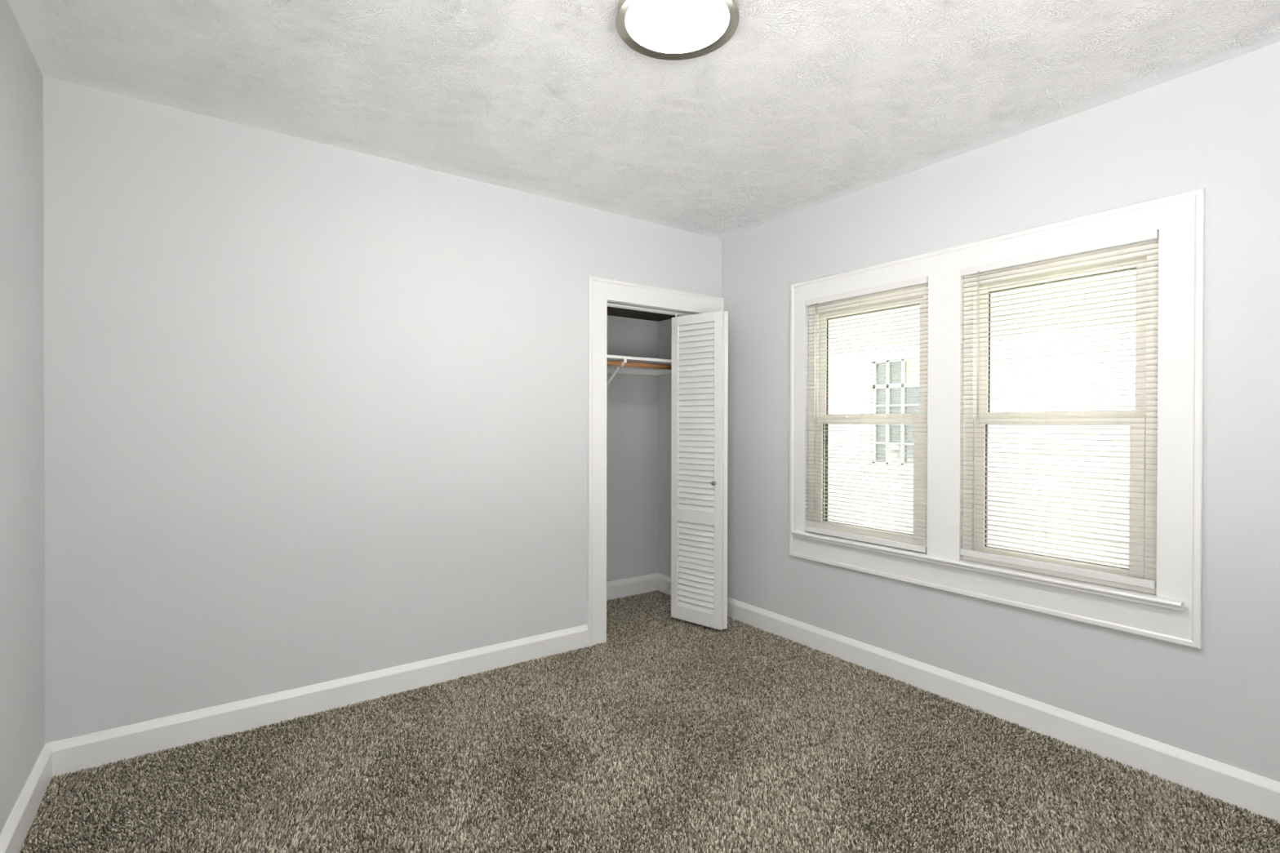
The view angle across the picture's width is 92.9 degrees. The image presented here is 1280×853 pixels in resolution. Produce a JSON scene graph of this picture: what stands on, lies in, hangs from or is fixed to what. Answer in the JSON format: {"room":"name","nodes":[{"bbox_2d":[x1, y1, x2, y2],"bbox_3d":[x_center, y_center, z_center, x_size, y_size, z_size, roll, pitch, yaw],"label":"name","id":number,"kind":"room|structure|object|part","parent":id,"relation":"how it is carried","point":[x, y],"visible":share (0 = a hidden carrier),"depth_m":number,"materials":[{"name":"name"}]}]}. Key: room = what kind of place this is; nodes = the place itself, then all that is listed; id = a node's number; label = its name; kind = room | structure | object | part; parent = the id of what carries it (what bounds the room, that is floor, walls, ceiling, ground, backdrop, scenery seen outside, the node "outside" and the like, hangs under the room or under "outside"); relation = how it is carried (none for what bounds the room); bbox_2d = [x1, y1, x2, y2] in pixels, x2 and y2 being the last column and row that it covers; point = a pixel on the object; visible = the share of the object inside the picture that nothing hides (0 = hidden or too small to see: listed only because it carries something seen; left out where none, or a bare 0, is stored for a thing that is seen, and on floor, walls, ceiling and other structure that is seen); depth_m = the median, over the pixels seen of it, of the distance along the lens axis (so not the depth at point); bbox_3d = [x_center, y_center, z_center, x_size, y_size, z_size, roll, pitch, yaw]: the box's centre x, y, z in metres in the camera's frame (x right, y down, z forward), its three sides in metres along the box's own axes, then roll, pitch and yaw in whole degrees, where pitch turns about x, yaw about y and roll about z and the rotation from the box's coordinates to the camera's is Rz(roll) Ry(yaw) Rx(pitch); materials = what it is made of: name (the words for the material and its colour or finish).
{"room":"empty bedroom","nodes":[
{"label":"empty bedroom","id":0,"kind":"room"},
{"bbox_2d":[0,0,44,833],"bbox_3d":[-1.175,0.022,0.702,0.140,2.570,3.870,0,0,-36],"label":"wall","id":1,"kind":"structure","parent":0,"point":[22,513],"depth_m":1.93,"materials":[{"name":"grey paint"}]},
{"bbox_2d":[0,743,51,852],"bbox_3d":[-1.077,1.234,0.707,0.020,0.130,3.749,0,0,-36],"label":"baseboard","id":2,"kind":"structure","parent":1,"relation":"attached to","point":[13,834],"depth_m":1.94,"materials":[{"name":"white paint"}]},
{"bbox_2d":[43,76,721,743],"bbox_3d":[-0.844,0.009,3.242,3.350,2.570,0.120,0,0,-36],"label":"wall","id":3,"kind":"structure","parent":0,"point":[314,412],"depth_m":2.68,"materials":[{"name":"grey paint"}]},
{"bbox_2d":[45,624,588,778],"bbox_3d":[-1.233,1.222,2.887,2.300,0.130,0.020,0,0,-36],"label":"baseboard","id":4,"kind":"structure","parent":3,"relation":"attached to","point":[73,754],"depth_m":2.66,"materials":[{"name":"white paint"}]},
{"bbox_2d":[607,302,692,315],"bbox_3d":[0.088,-0.743,3.905,0.811,0.016,0.044,0,0,-36],"label":"door track","id":5,"kind":"object","parent":3,"relation":"attached to","point":[609,304],"visible":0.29,"depth_m":3.86,"materials":[{"name":"white metal"}]},
{"bbox_2d":[586,275,724,646],"bbox_3d":[0.096,0.205,3.897,1.060,2.158,0.149,0,0,-36],"label":"door frame","id":6,"kind":"structure","parent":3,"relation":"attached to","point":[599,290],"depth_m":3.58,"materials":[{"name":"white paint"}]},
{"bbox_2d":[671,310,728,630],"bbox_3d":[0.412,0.258,3.917,0.242,1.988,0.388,0,0,-36],"label":"door","id":7,"kind":"structure","parent":3,"relation":"in","point":[699,380],"depth_m":3.86,"materials":[{"name":"white paint"}]},
{"bbox_2d":[606,315,657,582],"bbox_3d":[-0.443,0.003,4.402,1.350,2.570,0.120,0,0,-36],"label":"wall","id":8,"kind":"structure","parent":0,"point":[632,400],"depth_m":4.60,"materials":[{"name":"grey paint"}]},
{"bbox_2d":[606,359,626,387],"bbox_3d":[-0.250,-0.221,4.122,0.036,0.422,0.558,0,0,-36],"label":"shelf bracket","id":9,"kind":"object","parent":8,"relation":"attached to","point":[624,360],"visible":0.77,"depth_m":4.00,"materials":[{"name":"white metal"}]},
{"bbox_2d":[606,360,671,369],"bbox_3d":[-0.131,-0.408,3.947,1.330,0.034,0.034,0,0,-36],"label":"hanging rod","id":10,"kind":"object","parent":9,"relation":"hanging from","point":[609,362],"visible":0.32,"depth_m":4.02,"materials":[{"name":"brown wood"}]},
{"bbox_2d":[606,573,657,600],"bbox_3d":[-0.405,1.212,4.351,1.350,0.138,0.020,0,0,-36],"label":"baseboard","id":11,"kind":"structure","parent":8,"relation":"attached to","point":[628,587],"depth_m":4.58,"materials":[{"name":"white paint"}]},
{"bbox_2d":[606,367,671,376],"bbox_3d":[-0.246,-0.411,4.124,1.350,0.041,0.556,0,0,-36],"label":"cleat","id":12,"kind":"object","parent":8,"relation":"attached to","point":[609,370],"visible":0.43,"depth_m":4.60,"materials":[{"name":"white paint"}]},
{"bbox_2d":[606,354,671,370],"bbox_3d":[-0.243,-0.441,4.120,1.349,0.018,0.566,0,0,-36],"label":"closet shelf","id":13,"kind":"object","parent":12,"relation":"on","point":[613,357],"visible":0.16,"depth_m":4.02,"materials":[{"name":"white paint"}]},
{"bbox_2d":[7,0,1279,239],"bbox_3d":[0.289,-1.340,1.651,3.630,0.150,4.010,0,0,-36],"label":"ceiling","id":14,"kind":"structure","parent":0,"point":[808,104],"depth_m":2.20,"materials":[{"name":"white paint"}]},
{"bbox_2d":[615,0,739,60],"bbox_3d":[0.113,-1.248,1.858,0.376,0.038,0.376,0,0,-36],"label":"ceiling light","id":15,"kind":"object","parent":14,"relation":"in","point":[661,29],"visible":1,"depth_m":1.87,"materials":[{"name":"white glass"}]},
{"bbox_2d":[607,306,680,321],"bbox_3d":[-0.235,-0.835,4.108,1.350,0.040,0.591,0,0,-36],"label":"ceiling","id":16,"kind":"structure","parent":0,"point":[611,311],"depth_m":4.44,"materials":[{"name":"grey paint"}]},
{"bbox_2d":[19,590,1279,852],"bbox_3d":[0.077,1.354,1.956,3.630,0.118,4.721,0,0,-36],"label":"floor","id":17,"kind":"structure","parent":0,"point":[668,734],"depth_m":2.25,"materials":[{"name":"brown carpet"}]},
{"bbox_2d":[657,41,1279,782],"bbox_3d":[1.459,0.015,3.019,0.140,2.570,4.581,0,0,-36],"label":"wall","id":18,"kind":"structure","parent":0,"point":[1215,128],"depth_m":2.41,"materials":[{"name":"grey paint"}]},
{"bbox_2d":[657,573,671,595],"bbox_3d":[0.302,1.213,4.505,0.020,0.138,0.590,0,0,-36],"label":"baseboard","id":19,"kind":"structure","parent":18,"relation":"attached to","point":[664,582],"depth_m":4.65,"materials":[{"name":"white paint"}]},
{"bbox_2d":[808,283,928,546],"bbox_3d":[1.250,-0.057,3.305,0.117,1.350,0.740,0,0,-36],"label":"window","id":20,"kind":"structure","parent":18,"relation":"in","point":[919,418],"depth_m":3.35,"materials":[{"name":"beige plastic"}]},
{"bbox_3d":[1.277,0.268,3.327,0.008,0.640,0.646,0,0,-36],"label":"screen frame","id":21,"kind":"part","parent":20,"relation":"part of","materials":[{"name":"black metal"}]},
{"bbox_3d":[1.219,0.271,3.285,0.030,0.636,0.648,0,0,-36],"label":"sash","id":22,"kind":"part","parent":20,"relation":"part of","materials":[{"name":"beige plastic"}]},
{"bbox_3d":[1.252,-0.336,3.305,0.028,0.624,0.648,0,0,-36],"label":"sash","id":23,"kind":"part","parent":20,"relation":"part of","materials":[{"name":"clear glass"}]},
{"bbox_2d":[791,530,1184,610],"bbox_3d":[1.483,0.635,2.932,0.195,0.030,1.763,0,0,-36],"label":"window sill","id":24,"kind":"structure","parent":18,"relation":"attached to","point":[1140,597],"depth_m":2.61,"materials":[{"name":"white paint"}]},
{"bbox_2d":[789,187,1205,648],"bbox_3d":[1.495,-0.032,2.935,0.150,1.621,1.852,0,0,-36],"label":"window","id":25,"kind":"structure","parent":18,"relation":"in","point":[1108,417],"depth_m":2.49,"materials":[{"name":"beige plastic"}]},
{"bbox_2d":[804,275,928,552],"bbox_3d":[1.180,-0.059,3.255,0.038,1.344,0.734,0,0,-36],"label":"mini blind","id":26,"kind":"object","parent":25,"relation":"attached to","point":[923,280],"visible":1,"depth_m":3.21,"materials":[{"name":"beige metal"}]},
{"bbox_3d":[1.036,-0.047,3.467,0.026,1.308,0.011,0,0,-36],"label":"ladder cord","id":27,"kind":"part","parent":26,"relation":"part of","materials":[{"name":"white fabric"}]},
{"bbox_3d":[1.182,-0.045,3.263,0.026,1.308,0.011,0,0,-36],"label":"ladder cord","id":28,"kind":"part","parent":26,"relation":"part of","materials":[{"name":"white fabric"}]},
{"bbox_3d":[1.183,0.597,3.262,0.024,0.030,0.730,0,0,-36],"label":"rail","id":29,"kind":"part","parent":26,"relation":"part of","materials":[{"name":"white plastic"}]},
{"bbox_3d":[1.328,-0.044,3.058,0.026,1.308,0.011,0,0,-36],"label":"ladder cord","id":30,"kind":"part","parent":26,"relation":"part of","materials":[{"name":"white fabric"}]},
{"bbox_3d":[1.792,0.273,2.605,0.008,0.640,0.626,0,0,-36],"label":"screen frame","id":31,"kind":"part","parent":25,"relation":"part of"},
{"bbox_2d":[960,229,1159,589],"bbox_3d":[1.695,-0.064,2.533,0.038,1.324,0.714,0,0,-36],"label":"mini blind","id":32,"kind":"object","parent":25,"relation":"attached to","point":[1151,235],"visible":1,"depth_m":2.50,"materials":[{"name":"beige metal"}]},
{"bbox_3d":[1.555,-0.051,2.740,0.026,1.288,0.011,0,0,-36],"label":"ladder cord","id":33,"kind":"part","parent":32,"relation":"part of","materials":[{"name":"white fabric"}]},
{"bbox_3d":[1.697,-0.050,2.541,0.026,1.288,0.011,0,0,-36],"label":"ladder cord","id":34,"kind":"part","parent":32,"relation":"part of","materials":[{"name":"white fabric"}]},
{"bbox_3d":[1.698,0.583,2.540,0.024,0.030,0.710,0,0,-36],"label":"rail","id":35,"kind":"part","parent":32,"relation":"part of","materials":[{"name":"white plastic"}]},
{"bbox_3d":[1.839,-0.049,2.341,0.026,1.288,0.011,0,0,-36],"label":"ladder cord","id":36,"kind":"part","parent":32,"relation":"part of","materials":[{"name":"white fabric"}]},
{"bbox_3d":[1.735,0.276,2.564,0.030,0.636,0.628,0,0,-36],"label":"sash","id":37,"kind":"part","parent":25,"relation":"part of","materials":[{"name":"beige plastic"}]},
{"bbox_3d":[1.768,-0.331,2.583,0.028,0.624,0.628,0,0,-36],"label":"sash","id":38,"kind":"part","parent":25,"relation":"part of","materials":[{"name":"clear glass"}]},
{"bbox_2d":[727,597,1279,824],"bbox_3d":[1.640,1.229,2.632,0.020,0.130,3.726,0,0,-36],"label":"baseboard","id":39,"kind":"structure","parent":18,"relation":"attached to","point":[1260,794],"depth_m":2.53,"materials":[{"name":"white paint"}]},
{"label":"outside","id":40,"kind":"structure","parent":0,"visible":0},
{"bbox_3d":[5.811,1.943,6.704,12.500,0.150,30.000,0,0,-36],"label":"ground","id":41,"kind":"structure","parent":40,"visible":0},
{"bbox_2d":[884,444,902,532],"bbox_3d":[2.837,1.028,6.823,0.210,1.667,0.210,0,0,-36],"label":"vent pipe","id":42,"kind":"object","parent":41,"relation":"on","point":[896,451],"visible":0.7,"depth_m":6.78,"materials":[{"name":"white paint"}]},
{"bbox_2d":[827,270,1136,568],"bbox_3d":[4.788,-0.587,7.184,3.600,4.900,18.000,0,0,-36],"label":"neighboring house","id":43,"kind":"structure","parent":41,"relation":"on","point":[879,405],"depth_m":6.24,"materials":[{"name":"white paint"}]},
{"bbox_3d":[3.260,-0.158,7.329,0.040,1.315,1.005,0,0,-36],"label":"sash","id":44,"kind":"part","parent":43,"relation":"part of","materials":[{"name":"white paint"}]},
{"bbox_3d":[3.276,-0.173,7.340,0.010,1.285,1.005,0,0,-36],"label":"pane","id":45,"kind":"part","parent":43,"relation":"part of","materials":[{"name":"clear glass"}]}
]}

